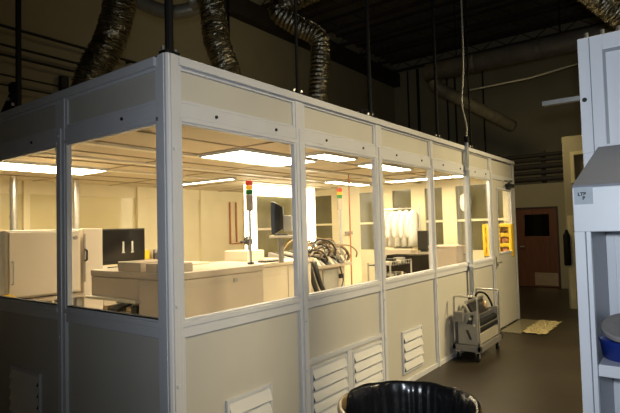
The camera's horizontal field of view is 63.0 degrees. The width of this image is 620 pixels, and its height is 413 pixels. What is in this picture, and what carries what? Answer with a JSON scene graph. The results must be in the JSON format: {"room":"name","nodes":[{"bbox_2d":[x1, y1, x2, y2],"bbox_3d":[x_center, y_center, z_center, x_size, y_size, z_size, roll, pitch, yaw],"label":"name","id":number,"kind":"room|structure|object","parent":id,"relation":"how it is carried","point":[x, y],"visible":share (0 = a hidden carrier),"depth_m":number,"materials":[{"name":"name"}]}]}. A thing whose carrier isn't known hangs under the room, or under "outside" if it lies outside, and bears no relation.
{"room":"industrial laboratory building","nodes":[
{"label":"industrial laboratory building","id":0,"kind":"room"},
{"bbox_2d":[0,56,160,412],"bbox_3d":[-2.956,0.560,4.546,5.340,2.667,0.124,-3,-3,37],"label":"wall","id":1,"kind":"structure","parent":0,"point":[87,362],"depth_m":3.50,"materials":[{"name":"white paint"}]},
{"bbox_2d":[0,82,15,112],"bbox_3d":[-2.564,-0.913,4.310,0.265,0.260,0.100,-3,-3,37],"label":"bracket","id":2,"kind":"object","parent":1,"relation":"on","point":[10,99],"visible":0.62,"depth_m":4.23,"materials":[{"name":"black metal"}]},
{"bbox_2d":[10,0,21,108],"bbox_3d":[-2.473,-2.978,4.279,0.070,4.353,0.111,-3,-3,37],"label":"rod","id":3,"kind":"object","parent":1,"relation":"attached to","point":[18,72],"visible":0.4,"depth_m":4.19,"materials":[{"name":"black metal"}]},
{"bbox_2d":[9,365,41,412],"bbox_3d":[-2.215,1.499,3.918,0.494,0.464,0.038,-3,-3,37],"label":"air vent","id":4,"kind":"object","parent":1,"relation":"in","point":[25,386],"visible":1,"depth_m":3.90,"materials":[{"name":"white metal"}]},
{"bbox_2d":[0,146,57,306],"bbox_3d":[-2.257,0.167,4.007,1.110,1.170,0.040,-3,-3,37],"label":"window","id":5,"kind":"structure","parent":1,"relation":"in","point":[54,147],"depth_m":3.87,"materials":[{"name":"white metal"}]},
{"bbox_2d":[65,122,157,321],"bbox_3d":[-1.293,0.111,3.282,1.085,1.170,0.040,-3,-3,37],"label":"window","id":6,"kind":"structure","parent":1,"relation":"in","point":[68,147],"depth_m":3.58,"materials":[{"name":"white metal"}]},
{"bbox_2d":[0,179,244,302],"bbox_3d":[-2.893,0.749,8.961,0.120,2.655,7.050,-3,-3,37],"label":"wall","id":7,"kind":"structure","parent":0,"point":[205,212],"depth_m":8.80,"materials":[{"name":"paint"}]},
{"bbox_2d":[136,0,198,19],"bbox_3d":[-1.482,-2.255,5.350,1.446,0.546,0.166,-2,-2,0],"label":"duct","id":8,"kind":"object","parent":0,"point":[154,8],"visible":0.52,"depth_m":5.29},
{"bbox_2d":[0,0,394,123],"bbox_3d":[-3.961,-1.604,8.821,0.200,7.400,23.600,-3,-3,37],"label":"wall","id":9,"kind":"structure","parent":0,"point":[262,56],"depth_m":9.97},
{"bbox_2d":[0,53,74,72],"bbox_3d":[-4.174,-2.272,8.307,0.140,0.040,8.500,-3,-3,37],"label":"pipe","id":10,"kind":"object","parent":9,"relation":"attached to","point":[1,54],"visible":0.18,"depth_m":8.04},
{"bbox_2d":[0,43,77,63],"bbox_3d":[-4.178,-2.424,8.313,0.140,0.040,8.500,-3,-3,37],"label":"pipe","id":11,"kind":"object","parent":9,"relation":"attached to","point":[1,44],"visible":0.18,"depth_m":8.06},
{"bbox_2d":[58,75,68,90],"bbox_3d":[-4.100,-2.043,8.412,0.110,0.240,0.120,-3,-3,37],"label":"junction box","id":12,"kind":"object","parent":9,"relation":"attached to","point":[62,80],"visible":0.79,"depth_m":8.38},
{"bbox_2d":[0,24,136,63],"bbox_3d":[-3.793,-2.703,8.843,0.144,0.048,9.800,-3,-3,37],"label":"pipe","id":13,"kind":"object","parent":9,"relation":"attached to","point":[128,61],"visible":0.31,"depth_m":8.22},
{"bbox_2d":[223,0,399,87],"bbox_3d":[-1.821,-4.627,11.532,0.240,0.450,16.400,-3,-3,37],"label":"beam","id":14,"kind":"structure","parent":9,"relation":"attached to","point":[249,12],"depth_m":13.67,"materials":[{"name":"brown metal"}]},
{"bbox_2d":[0,126,462,192],"bbox_3d":[-0.838,-0.475,7.382,5.250,0.062,6.960,-3,-3,37],"label":"ceiling","id":15,"kind":"structure","parent":0,"point":[130,158],"depth_m":6.33,"materials":[{"name":"tile"}]},
{"bbox_2d":[0,160,55,172],"bbox_3d":[-3.116,-0.458,5.683,0.867,0.034,0.838,-3,-3,37],"label":"recessed light","id":16,"kind":"object","parent":15,"relation":"in","point":[15,165],"depth_m":5.66,"materials":[{"name":"white plastic"}]},
{"bbox_2d":[72,165,108,174],"bbox_3d":[-2.795,-0.449,6.095,0.855,0.034,0.570,-3,-3,37],"label":"recessed light","id":17,"kind":"object","parent":15,"relation":"in","point":[76,170],"depth_m":6.14,"materials":[{"name":"white plastic"}]},
{"bbox_2d":[70,0,136,86],"bbox_3d":[-2.073,-1.529,5.004,0.845,1.937,0.340,-2,-2,8],"label":"flexible duct","id":18,"kind":"object","parent":15,"relation":"hanging from","point":[109,40],"visible":0.58,"depth_m":4.87,"materials":[{"name":"metal"}]},
{"bbox_2d":[183,177,235,184],"bbox_3d":[-1.641,-0.401,7.999,1.220,0.034,0.120,-3,-3,37],"label":"recessed light","id":19,"kind":"object","parent":15,"relation":"in","point":[224,178],"visible":0.76,"depth_m":7.93,"materials":[{"name":"white plastic"}]},
{"bbox_2d":[187,0,240,74],"bbox_3d":[-0.938,-1.492,5.023,0.645,1.800,0.360,-1,-2,-6],"label":"flexible duct","id":20,"kind":"object","parent":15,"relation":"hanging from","point":[215,30],"visible":0.53,"depth_m":4.89,"materials":[{"name":"metal"}]},
{"bbox_2d":[199,148,316,166],"bbox_3d":[-0.536,-0.532,5.565,0.620,0.034,1.240,-3,-3,37],"label":"recessed light","id":21,"kind":"object","parent":15,"relation":"in","point":[241,155],"visible":0.9,"depth_m":5.39,"materials":[{"name":"white plastic"}]},
{"bbox_2d":[269,0,330,101],"bbox_3d":[-0.084,-1.658,5.993,0.774,2.108,0.303,-2,-2,1],"label":"flexible duct","id":22,"kind":"object","parent":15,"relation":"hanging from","point":[281,12],"visible":0.67,"depth_m":5.90,"materials":[{"name":"metal"}]},
{"bbox_2d":[305,151,357,161],"bbox_3d":[0.241,-0.551,5.600,0.280,0.034,0.650,-3,-3,37],"label":"recessed light","id":23,"kind":"object","parent":15,"relation":"in","point":[323,155],"visible":0.79,"depth_m":5.52,"materials":[{"name":"white plastic"}]},
{"bbox_2d":[308,154,354,161],"bbox_3d":[0.241,-0.540,5.600,0.250,0.007,0.620,-3,-3,37],"label":"diffuser","id":24,"kind":"object","parent":23,"relation":"attached to","point":[329,157],"depth_m":5.56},
{"bbox_2d":[323,180,371,185],"bbox_3d":[0.685,-0.419,9.052,0.270,0.034,1.200,-3,-3,37],"label":"recessed light","id":25,"kind":"object","parent":15,"relation":"in","point":[342,182],"visible":0.94,"depth_m":8.94,"materials":[{"name":"white plastic"}]},
{"bbox_2d":[327,182,364,185],"bbox_3d":[0.685,-0.408,9.051,0.240,0.007,1.170,-3,-3,37],"label":"diffuser","id":26,"kind":"object","parent":25,"relation":"attached to","point":[342,183],"depth_m":9.01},
{"bbox_2d":[356,162,412,171],"bbox_3d":[1.007,-0.525,6.707,0.310,0.034,1.000,-3,-3,37],"label":"recessed light","id":27,"kind":"object","parent":15,"relation":"in","point":[390,167],"visible":0.76,"depth_m":6.65,"materials":[{"name":"white plastic"}]},
{"bbox_2d":[361,165,408,171],"bbox_3d":[1.007,-0.515,6.707,0.280,0.007,0.970,-3,-3,37],"label":"diffuser","id":28,"kind":"object","parent":27,"relation":"attached to","point":[392,168],"depth_m":6.76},
{"bbox_2d":[384,176,426,182],"bbox_3d":[1.639,-0.466,8.531,0.906,0.034,0.624,-3,-3,37],"label":"recessed light","id":29,"kind":"object","parent":15,"relation":"in","point":[424,178],"depth_m":8.62,"materials":[{"name":"white plastic"}]},
{"bbox_2d":[178,55,519,412],"bbox_3d":[1.325,0.496,5.744,0.122,2.667,7.120,-3,-3,37],"label":"wall","id":30,"kind":"structure","parent":0,"point":[229,355],"depth_m":3.96,"materials":[{"name":"white paint"}]},
{"bbox_2d":[159,0,179,55],"bbox_3d":[-0.892,-3.070,3.090,0.070,4.353,0.111,-3,-3,37],"label":"rod","id":31,"kind":"object","parent":30,"relation":"attached to","point":[168,4],"visible":0.83,"depth_m":2.98,"materials":[{"name":"black metal"}]},
{"bbox_2d":[155,52,186,412],"bbox_3d":[-0.801,0.441,2.920,0.144,2.655,0.121,-3,-3,37],"label":"post","id":32,"kind":"object","parent":30,"relation":"attached to","point":[168,105],"visible":1,"depth_m":2.89,"materials":[{"name":"white metal"}]},
{"bbox_2d":[182,122,299,320],"bbox_3d":[-0.439,0.094,3.401,0.040,1.170,1.102,-3,-3,37],"label":"window","id":33,"kind":"structure","parent":30,"relation":"in","point":[292,145],"depth_m":3.80,"materials":[{"name":"white metal"}]},
{"bbox_2d":[225,383,272,412],"bbox_3d":[-0.384,1.441,3.332,0.038,0.434,0.429,-3,-3,37],"label":"air vent","id":34,"kind":"object","parent":30,"relation":"in","point":[258,400],"visible":1,"depth_m":3.36,"materials":[{"name":"white metal"}]},
{"bbox_2d":[293,0,304,94],"bbox_3d":[-0.155,-3.049,4.068,0.070,4.353,0.111,-3,-3,37],"label":"rod","id":35,"kind":"object","parent":30,"relation":"attached to","point":[295,1],"visible":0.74,"depth_m":3.98,"materials":[{"name":"black metal"}]},
{"bbox_2d":[310,353,347,412],"bbox_3d":[0.169,1.477,4.064,0.038,0.474,0.504,-3,-3,37],"label":"air vent","id":36,"kind":"object","parent":30,"relation":"in","point":[329,378],"visible":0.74,"depth_m":4.04,"materials":[{"name":"white metal"}]},
{"bbox_2d":[304,145,379,295],"bbox_3d":[0.290,0.114,4.368,0.040,1.170,1.128,-3,-3,37],"label":"window","id":37,"kind":"structure","parent":30,"relation":"in","point":[373,160],"depth_m":4.78,"materials":[{"name":"white metal"}]},
{"bbox_2d":[352,340,383,387],"bbox_3d":[0.529,1.489,4.541,0.038,0.469,0.509,-3,-3,37],"label":"air vent","id":38,"kind":"object","parent":30,"relation":"in","point":[367,360],"visible":0.55,"depth_m":4.53,"materials":[{"name":"white metal"}]},
{"bbox_2d":[365,0,375,117],"bbox_3d":[0.525,-3.029,4.970,0.070,4.353,0.111,-3,-3,37],"label":"rod","id":39,"kind":"object","parent":30,"relation":"attached to","point":[367,26],"visible":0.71,"depth_m":4.89,"materials":[{"name":"black metal"}]},
{"bbox_2d":[382,160,433,279],"bbox_3d":[1.043,0.136,5.368,0.040,1.170,1.160,-3,-3,37],"label":"window","id":40,"kind":"structure","parent":30,"relation":"in","point":[427,169],"depth_m":5.80,"materials":[{"name":"white metal"}]},
{"bbox_2d":[401,325,423,374],"bbox_3d":[1.081,1.488,5.274,0.038,0.424,0.464,-3,-3,37],"label":"air vent","id":41,"kind":"object","parent":30,"relation":"in","point":[411,339],"visible":1,"depth_m":5.24,"materials":[{"name":"white metal"}]},
{"bbox_2d":[431,0,441,138],"bbox_3d":[1.500,-3.001,6.263,0.070,4.353,0.111,-3,-3,37],"label":"rod","id":42,"kind":"object","parent":30,"relation":"attached to","point":[432,1],"visible":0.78,"depth_m":6.20,"materials":[{"name":"black metal"}]},
{"bbox_2d":[434,169,468,268],"bbox_3d":[1.765,0.157,6.326,0.040,1.170,1.096,-3,-3,37],"label":"window","id":43,"kind":"structure","parent":30,"relation":"in","point":[464,176],"depth_m":6.74,"materials":[{"name":"white metal"}]},
{"bbox_2d":[464,136,473,291],"bbox_3d":[2.107,0.097,6.684,0.053,2.060,0.090,-3,-3,37],"label":"pole","id":44,"kind":"object","parent":30,"relation":"attached to","point":[466,138],"visible":1,"depth_m":6.67,"materials":[{"name":"grey metal"}]},
{"bbox_2d":[464,0,474,148],"bbox_3d":[2.210,-2.981,7.206,0.070,4.353,0.111,-3,-3,37],"label":"rod","id":45,"kind":"object","parent":30,"relation":"attached to","point":[470,146],"visible":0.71,"depth_m":7.15,"materials":[{"name":"black metal"}]},
{"bbox_2d":[470,176,492,261],"bbox_3d":[2.419,0.175,7.193,0.040,1.170,0.884,-3,-3,37],"label":"window","id":46,"kind":"structure","parent":30,"relation":"in","point":[488,180],"depth_m":7.52,"materials":[{"name":"white metal"}]},
{"bbox_2d":[492,179,517,328],"bbox_3d":[3.155,0.715,8.003,0.209,2.279,1.114,-3,-3,37],"label":"door","id":47,"kind":"structure","parent":30,"relation":"in","point":[506,282],"depth_m":7.99,"materials":[{"name":"white metal"}]},
{"bbox_2d":[315,178,507,282],"bbox_3d":[1.272,0.687,10.163,5.330,2.655,0.120,-3,-3,37],"label":"wall","id":48,"kind":"structure","parent":0,"point":[449,198],"depth_m":9.51,"materials":[{"name":"beige paint"}]},
{"bbox_2d":[315,195,332,250],"bbox_3d":[0.162,0.368,10.985,0.800,1.180,0.035,-3,-3,37],"label":"window","id":49,"kind":"structure","parent":48,"relation":"in","point":[323,206],"depth_m":10.90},
{"bbox_2d":[359,192,373,250],"bbox_3d":[0.992,0.320,10.360,0.880,1.180,0.035,-3,-3,37],"label":"window","id":50,"kind":"structure","parent":48,"relation":"in","point":[366,199],"depth_m":10.25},
{"bbox_2d":[393,190,412,248],"bbox_3d":[1.790,0.274,9.760,0.400,1.180,0.035,-3,-3,37],"label":"window","id":51,"kind":"structure","parent":48,"relation":"in","point":[401,198],"depth_m":9.78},
{"bbox_2d":[425,187,443,244],"bbox_3d":[2.309,0.244,9.369,0.340,1.180,0.035,-3,-3,37],"label":"window","id":52,"kind":"structure","parent":48,"relation":"in","point":[438,191],"depth_m":9.34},
{"bbox_2d":[456,184,503,251],"bbox_3d":[2.979,0.205,8.865,0.820,1.180,0.035,-3,-3,37],"label":"window","id":53,"kind":"structure","parent":48,"relation":"in","point":[479,205],"depth_m":8.91,"materials":[{"name":"glass"}]},
{"bbox_2d":[269,0,593,62],"bbox_3d":[1.965,-5.714,4.694,15.200,0.150,24.000,-3,-3,37],"label":"ceiling","id":54,"kind":"structure","parent":0,"point":[327,3],"depth_m":14.22,"materials":[{"name":"metal"}]},
{"bbox_2d":[315,0,434,32],"bbox_3d":[4.870,-5.274,10.761,11.908,0.380,0.080,-3,-3,37],"label":"joist","id":55,"kind":"object","parent":54,"relation":"attached to","point":[420,2],"visible":0.82,"depth_m":13.24,"materials":[{"name":"brown metal"}]},
{"bbox_2d":[336,0,505,45],"bbox_3d":[5.562,-5.254,11.679,11.908,0.380,0.080,-3,-3,37],"label":"joist","id":56,"kind":"object","parent":54,"relation":"attached to","point":[441,16],"visible":0.88,"depth_m":13.74,"materials":[{"name":"brown metal"}]},
{"bbox_2d":[356,0,576,55],"bbox_3d":[6.254,-5.234,12.598,11.908,0.380,0.080,-3,-3,37],"label":"joist","id":57,"kind":"object","parent":54,"relation":"attached to","point":[510,15],"visible":0.9,"depth_m":14.08,"materials":[{"name":"brown metal"}]},
{"bbox_2d":[374,2,592,64],"bbox_3d":[6.946,-5.214,13.516,11.908,0.380,0.080,-3,-3,37],"label":"joist","id":58,"kind":"object","parent":54,"relation":"attached to","point":[521,28],"visible":0.91,"depth_m":14.74,"materials":[{"name":"brown metal"}]},
{"bbox_2d":[390,14,604,72],"bbox_3d":[7.638,-5.194,14.434,11.908,0.380,0.080,-3,-3,37],"label":"joist","id":59,"kind":"object","parent":54,"relation":"attached to","point":[415,66],"visible":0.81,"depth_m":15.72,"materials":[{"name":"brown metal"}]},
{"bbox_2d":[423,0,615,81],"bbox_3d":[5.577,-4.083,9.451,7.300,2.145,0.430,-3,-3,37],"label":"duct","id":60,"kind":"object","parent":54,"relation":"hanging from","point":[561,43],"visible":0.91,"depth_m":10.30,"materials":[{"name":"black metal"}]},
{"bbox_2d":[428,79,516,131],"bbox_3d":[3.853,-2.353,11.902,2.479,1.059,0.323,0,-3,-24],"label":"spiral duct","id":61,"kind":"object","parent":60,"relation":"attached to","point":[444,91],"visible":0.92,"depth_m":11.78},
{"bbox_2d":[577,0,619,28],"bbox_3d":[2.501,-1.679,4.199,0.733,0.625,0.244,-1,-2,-1],"label":"flexible duct","id":62,"kind":"object","parent":54,"relation":"hanging from","point":[608,11],"visible":0.93,"depth_m":4.15,"materials":[{"name":"metal"}]},
{"bbox_3d":[2.101,-5.353,7.088,11.908,0.380,0.080,-3,-3,37],"label":"joist","id":63,"kind":"object","parent":54,"relation":"attached to","visible":0},
{"bbox_2d":[461,0,467,135],"bbox_3d":[1.996,-3.039,6.776,0.021,4.222,0.170,-3,-3,37],"label":"cord","id":64,"kind":"object","parent":63,"relation":"hanging from","point":[461,0],"visible":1,"depth_m":6.74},
{"bbox_2d":[393,16,603,184],"bbox_3d":[9.106,-1.753,13.629,14.900,7.400,0.200,-3,-3,37],"label":"wall","id":65,"kind":"structure","parent":0,"point":[538,127],"depth_m":15.65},
{"bbox_2d":[416,286,582,412],"bbox_3d":[2.166,1.802,4.381,15.200,0.100,24.000,-3,-3,37],"label":"floor","id":66,"kind":"structure","parent":0,"point":[529,372],"depth_m":5.63,"materials":[{"name":"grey concrete"}]},
{"bbox_2d":[337,380,482,412],"bbox_3d":[0.444,1.279,2.204,0.627,0.856,0.627,-3,-3,37],"label":"trash can","id":67,"kind":"object","parent":66,"relation":"on","point":[392,396],"visible":1,"depth_m":2.45,"materials":[{"name":"brown plastic"}]},
{"bbox_2d":[453,288,502,361],"bbox_3d":[2.084,1.448,6.285,0.335,0.770,0.870,-3,-3,37],"label":"cart","id":68,"kind":"object","parent":66,"relation":"on","point":[479,329],"visible":1,"depth_m":6.05,"materials":[{"name":"grey metal"}]},
{"bbox_2d":[500,319,561,333],"bbox_3d":[3.436,1.844,7.806,0.638,0.033,1.160,-3,-3,37],"label":"mat","id":69,"kind":"object","parent":66,"relation":"on","point":[520,326],"visible":1,"depth_m":7.75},
{"bbox_2d":[542,25,619,412],"bbox_3d":[1.959,0.355,2.323,1.585,2.630,0.745,-3,-3,37],"label":"cabinet","id":70,"kind":"object","parent":66,"relation":"on","point":[596,191],"visible":0.97,"depth_m":2.60,"materials":[{"name":"white metal"}]},
{"bbox_2d":[598,335,619,362],"bbox_3d":[1.532,0.682,2.415,0.268,0.095,0.268,-3,-3,37],"label":"tub","id":71,"kind":"object","parent":70,"relation":"on","point":[610,349],"visible":0.86,"depth_m":2.39,"materials":[{"name":"plastic"}]},
{"bbox_2d":[601,313,619,342],"bbox_3d":[1.537,0.582,2.420,0.252,0.114,0.240,-3,-3,37],"label":"disc","id":72,"kind":"object","parent":71,"relation":"on","point":[610,326],"visible":1,"depth_m":2.44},
{"bbox_2d":[470,63,577,90],"bbox_3d":[4.607,-2.783,10.780,2.424,0.186,0.040,-3,-3,37],"label":"cable","id":73,"kind":"object","parent":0,"point":[575,63],"visible":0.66,"depth_m":10.76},
{"bbox_2d":[524,214,549,235],"bbox_3d":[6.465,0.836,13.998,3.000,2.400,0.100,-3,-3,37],"label":"window","id":74,"kind":"structure","parent":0,"point":[538,224],"depth_m":14.05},
{"bbox_2d":[514,182,568,288],"bbox_3d":[7.471,0.616,11.273,14.900,2.560,0.150,-3,-3,37],"label":"wall","id":75,"kind":"structure","parent":0,"point":[544,194],"depth_m":12.39,"materials":[{"name":"paint"}]},
{"bbox_2d":[515,206,560,287],"bbox_3d":[5.652,1.006,12.563,1.010,1.985,0.164,-3,-3,37],"label":"door","id":76,"kind":"structure","parent":75,"relation":"in","point":[538,256],"depth_m":12.53,"materials":[{"name":"brown wood"}]},
{"bbox_3d":[4.968,-0.905,13.308,0.100,0.900,0.065,-3,-3,37],"label":"support","id":77,"kind":"object","parent":75,"relation":"attached to","visible":0},
{"bbox_2d":[501,151,561,159],"bbox_3d":[6.263,-1.315,12.231,11.800,0.095,0.100,-3,-3,37],"label":"pipe","id":78,"kind":"object","parent":77,"relation":"attached to","point":[555,153],"visible":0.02,"depth_m":12.67,"materials":[{"name":"brown metal"}]},
{"bbox_2d":[514,169,562,176],"bbox_3d":[6.275,-0.875,12.212,11.800,0.095,0.100,-3,-3,37],"label":"pipe","id":79,"kind":"object","parent":77,"relation":"attached to","point":[555,170],"visible":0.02,"depth_m":12.61,"materials":[{"name":"brown metal"}]},
{"bbox_2d":[514,156,562,163],"bbox_3d":[6.272,-1.195,12.234,11.800,0.076,0.080,-3,-3,37],"label":"pipe","id":80,"kind":"object","parent":77,"relation":"attached to","point":[559,157],"visible":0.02,"depth_m":12.62,"materials":[{"name":"brown metal"}]},
{"bbox_2d":[514,161,562,170],"bbox_3d":[6.259,-1.035,12.203,11.800,0.133,0.140,-3,-3,37],"label":"pipe","id":81,"kind":"object","parent":77,"relation":"attached to","point":[551,164],"visible":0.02,"depth_m":12.57,"materials":[{"name":"brown metal"}]},
{"bbox_2d":[514,175,563,182],"bbox_3d":[6.273,-0.716,12.198,11.800,0.114,0.120,-3,-3,37],"label":"pipe","id":82,"kind":"object","parent":77,"relation":"attached to","point":[557,177],"visible":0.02,"depth_m":12.57,"materials":[{"name":"brown metal"}]},
{"bbox_2d":[562,135,582,308],"bbox_3d":[7.009,0.165,7.854,5.490,3.200,0.180,-3,-3,37],"label":"wall","id":83,"kind":"structure","parent":0,"point":[569,143],"depth_m":9.40,"materials":[{"name":"paint"}]},
{"bbox_2d":[563,230,570,265],"bbox_3d":[4.765,0.758,9.364,0.120,0.660,0.150,-3,-3,37],"label":"fire extinguisher","id":84,"kind":"object","parent":83,"relation":"attached to","point":[566,236],"visible":1,"depth_m":9.30,"materials":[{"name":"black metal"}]},
{"bbox_2d":[570,151,583,182],"bbox_3d":[4.989,-0.732,9.340,0.304,0.585,0.090,-3,-3,37],"label":"window","id":85,"kind":"structure","parent":83,"relation":"in","point":[576,157],"depth_m":9.38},
{"bbox_3d":[-0.772,1.945,7.275,5.260,0.012,6.970,-3,-3,37],"label":"floor","id":86,"kind":"structure","parent":0,"visible":0},
{"bbox_2d":[9,176,17,229],"bbox_3d":[-3.867,0.798,6.596,0.108,2.388,0.105,-3,-3,37],"label":"pipe","id":87,"kind":"object","parent":86,"relation":"on","point":[13,190],"visible":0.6,"depth_m":6.60,"materials":[{"name":"metal"}]},
{"bbox_2d":[0,229,84,305],"bbox_3d":[-2.961,1.085,5.348,0.760,1.663,0.790,-3,-3,37],"label":"tall cabinet","id":88,"kind":"object","parent":86,"relation":"on","point":[28,258],"visible":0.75,"depth_m":5.07,"materials":[{"name":"metal"}]},
{"bbox_2d":[72,180,79,228],"bbox_3d":[-3.359,0.812,7.271,0.108,2.388,0.105,-3,-3,37],"label":"pipe","id":89,"kind":"object","parent":86,"relation":"on","point":[76,218],"visible":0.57,"depth_m":7.27,"materials":[{"name":"metal"}]},
{"bbox_2d":[54,228,102,308],"bbox_3d":[-2.635,1.091,5.772,0.730,1.668,0.230,-3,-3,37],"label":"cabinet","id":90,"kind":"object","parent":86,"relation":"on","point":[91,252],"depth_m":5.57,"materials":[{"name":"white metal"}]},
{"bbox_2d":[103,265,117,304],"bbox_3d":[-2.315,1.337,6.237,0.680,1.198,0.885,-3,-3,37],"label":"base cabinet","id":91,"kind":"object","parent":86,"relation":"on","point":[104,267],"visible":0.03,"depth_m":5.79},
{"bbox_2d":[102,228,144,267],"bbox_3d":[-2.241,0.494,5.990,0.152,0.462,0.570,-3,-3,37],"label":"screen","id":92,"kind":"object","parent":91,"relation":"on","point":[118,245],"visible":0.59,"depth_m":5.93,"materials":[{"name":"black plastic"}]},
{"bbox_2d":[85,259,263,317],"bbox_3d":[-1.260,1.170,4.781,1.248,1.354,1.115,-3,-3,37],"label":"machine","id":93,"kind":"object","parent":86,"relation":"on","point":[209,287],"visible":0.41,"depth_m":4.43,"materials":[{"name":"metal"}]},
{"bbox_2d":[92,276,139,299],"bbox_3d":[-1.442,0.742,4.956,0.748,0.187,1.060,-3,-3,37],"label":"panel","id":94,"kind":"object","parent":93,"relation":"attached to","point":[117,287],"depth_m":4.50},
{"bbox_2d":[245,180,253,263],"bbox_3d":[-0.587,0.154,4.944,0.072,0.817,0.070,-3,-3,37],"label":"light","id":95,"kind":"object","parent":93,"relation":"on","point":[249,192],"visible":1,"depth_m":4.93,"materials":[{"name":"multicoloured plastic"}]},
{"bbox_2d":[210,250,312,301],"bbox_3d":[-0.538,1.188,5.837,0.810,1.368,0.870,-3,-3,37],"label":"machine","id":96,"kind":"object","parent":86,"relation":"on","point":[278,278],"visible":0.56,"depth_m":5.59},
{"bbox_2d":[269,235,292,262],"bbox_3d":[-0.284,0.452,5.392,0.270,0.288,0.340,-2,-2,0],"label":"shelf","id":97,"kind":"object","parent":96,"relation":"on","point":[280,238],"visible":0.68,"depth_m":5.36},
{"bbox_2d":[271,202,292,235],"bbox_3d":[-0.300,0.131,5.405,0.214,0.355,0.300,-2,-2,0],"label":"monitor","id":98,"kind":"object","parent":97,"relation":"on","point":[279,221],"visible":0.98,"depth_m":5.29,"materials":[{"name":"black plastic"}]},
{"bbox_2d":[244,184,315,257],"bbox_3d":[-0.539,0.828,9.227,0.250,2.368,1.870,-3,-3,37],"label":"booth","id":99,"kind":"object","parent":86,"relation":"on","point":[263,195],"visible":0.17,"depth_m":8.93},
{"bbox_2d":[268,238,357,292],"bbox_3d":[0.031,1.158,6.819,0.962,1.479,1.267,-3,-3,37],"label":"machine","id":100,"kind":"object","parent":86,"relation":"on","point":[327,267],"visible":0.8,"depth_m":6.55,"materials":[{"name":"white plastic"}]},
{"bbox_2d":[337,188,341,254],"bbox_3d":[0.420,0.257,7.008,0.072,1.017,0.070,-3,-3,37],"label":"light","id":101,"kind":"object","parent":100,"relation":"on","point":[339,190],"visible":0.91,"depth_m":6.99,"materials":[{"name":"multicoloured plastic"}]},
{"bbox_2d":[338,186,361,285],"bbox_3d":[0.643,0.807,7.911,0.300,2.238,0.570,-3,-3,37],"label":"partition panel","id":102,"kind":"object","parent":86,"relation":"on","point":[354,191],"visible":0.51,"depth_m":7.92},
{"bbox_2d":[348,175,352,284],"bbox_3d":[0.601,0.717,7.412,0.022,2.378,0.021,-3,-3,37],"label":"pipe","id":103,"kind":"object","parent":86,"relation":"on","point":[348,175],"visible":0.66,"depth_m":7.42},
{"bbox_2d":[367,259,411,280],"bbox_3d":[1.172,1.331,7.300,0.374,1.113,0.674,-3,-3,37],"label":"wire rack","id":104,"kind":"object","parent":86,"relation":"on","point":[406,262],"visible":0.31,"depth_m":7.16,"materials":[{"name":"metal"}]},
{"bbox_2d":[369,262,410,265],"bbox_3d":[1.159,0.834,7.321,0.350,0.012,0.650,-3,-3,37],"label":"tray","id":105,"kind":"object","parent":104,"relation":"on","point":[398,262],"depth_m":7.15,"materials":[{"name":"plastic"}]},
{"bbox_2d":[385,249,416,273],"bbox_3d":[1.570,1.355,9.035,0.681,1.188,0.260,-3,-3,37],"label":"bench","id":106,"kind":"object","parent":86,"relation":"on","point":[387,251],"visible":0.27,"depth_m":8.90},
{"bbox_2d":[384,207,420,251],"bbox_3d":[1.708,0.994,9.402,0.809,1.933,0.400,-3,-3,37],"label":"rail","id":107,"kind":"object","parent":86,"relation":"on","point":[414,207],"visible":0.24,"depth_m":9.23,"materials":[{"name":"metal"}]},
{"bbox_2d":[385,211,398,246],"bbox_3d":[1.564,0.390,9.499,0.133,0.739,0.495,-3,-3,37],"label":"smock","id":108,"kind":"object","parent":107,"relation":"hanging from","point":[388,227],"visible":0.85,"depth_m":9.36,"materials":[{"name":"fabric"}]},
{"bbox_2d":[392,207,401,246],"bbox_3d":[1.672,0.384,9.419,0.132,0.739,0.496,-3,-3,37],"label":"smock","id":109,"kind":"object","parent":107,"relation":"hanging from","point":[395,223],"visible":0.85,"depth_m":9.28,"materials":[{"name":"fabric"}]},
{"bbox_2d":[399,207,408,246],"bbox_3d":[1.774,0.377,9.332,0.130,0.739,0.480,-3,-3,37],"label":"smock","id":110,"kind":"object","parent":107,"relation":"hanging from","point":[402,233],"visible":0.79,"depth_m":9.20,"materials":[{"name":"fabric"}]},
{"bbox_2d":[405,210,418,246],"bbox_3d":[1.881,0.371,9.251,0.134,0.739,0.480,-3,-3,37],"label":"smock","id":111,"kind":"object","parent":107,"relation":"hanging from","point":[412,219],"visible":0.96,"depth_m":9.16,"materials":[{"name":"fabric"}]},
{"bbox_2d":[386,254,428,273],"bbox_3d":[1.640,1.362,8.403,0.596,1.118,0.365,-3,-3,37],"label":"shelf unit","id":112,"kind":"object","parent":86,"relation":"on","point":[420,262],"visible":0.25,"depth_m":8.24,"materials":[{"name":"metal"}]},
{"bbox_2d":[428,245,465,267],"bbox_3d":[2.224,1.252,8.012,0.500,1.273,0.470,-3,-3,37],"label":"cabinet","id":113,"kind":"object","parent":86,"relation":"on","point":[447,255],"visible":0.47,"depth_m":7.84,"materials":[{"name":"beige plastic"}]},
{"bbox_2d":[482,224,489,257],"bbox_3d":[3.031,1.092,8.584,0.118,1.598,0.130,-3,-3,37],"label":"rack","id":114,"kind":"object","parent":86,"relation":"on","point":[485,229],"visible":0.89,"depth_m":8.56,"materials":[{"name":"plastic"}]},
{"bbox_2d":[499,223,514,320],"bbox_3d":[3.273,1.078,8.402,0.241,1.598,0.130,-3,-3,37],"label":"rack","id":115,"kind":"object","parent":86,"relation":"on","point":[506,230],"visible":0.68,"depth_m":8.38,"materials":[{"name":"plastic"}]},
{"bbox_3d":[1.990,1.346,8.612,0.227,1.148,0.130,-3,-3,37],"label":"cabinet","id":116,"kind":"object","parent":86,"relation":"on","visible":0},
{"bbox_2d":[417,231,428,251],"bbox_3d":[1.952,0.593,8.636,0.207,0.360,0.104,-3,-3,37],"label":"screen","id":117,"kind":"object","parent":116,"relation":"on","point":[422,236],"visible":0.76,"depth_m":8.59,"materials":[{"name":"black plastic"}]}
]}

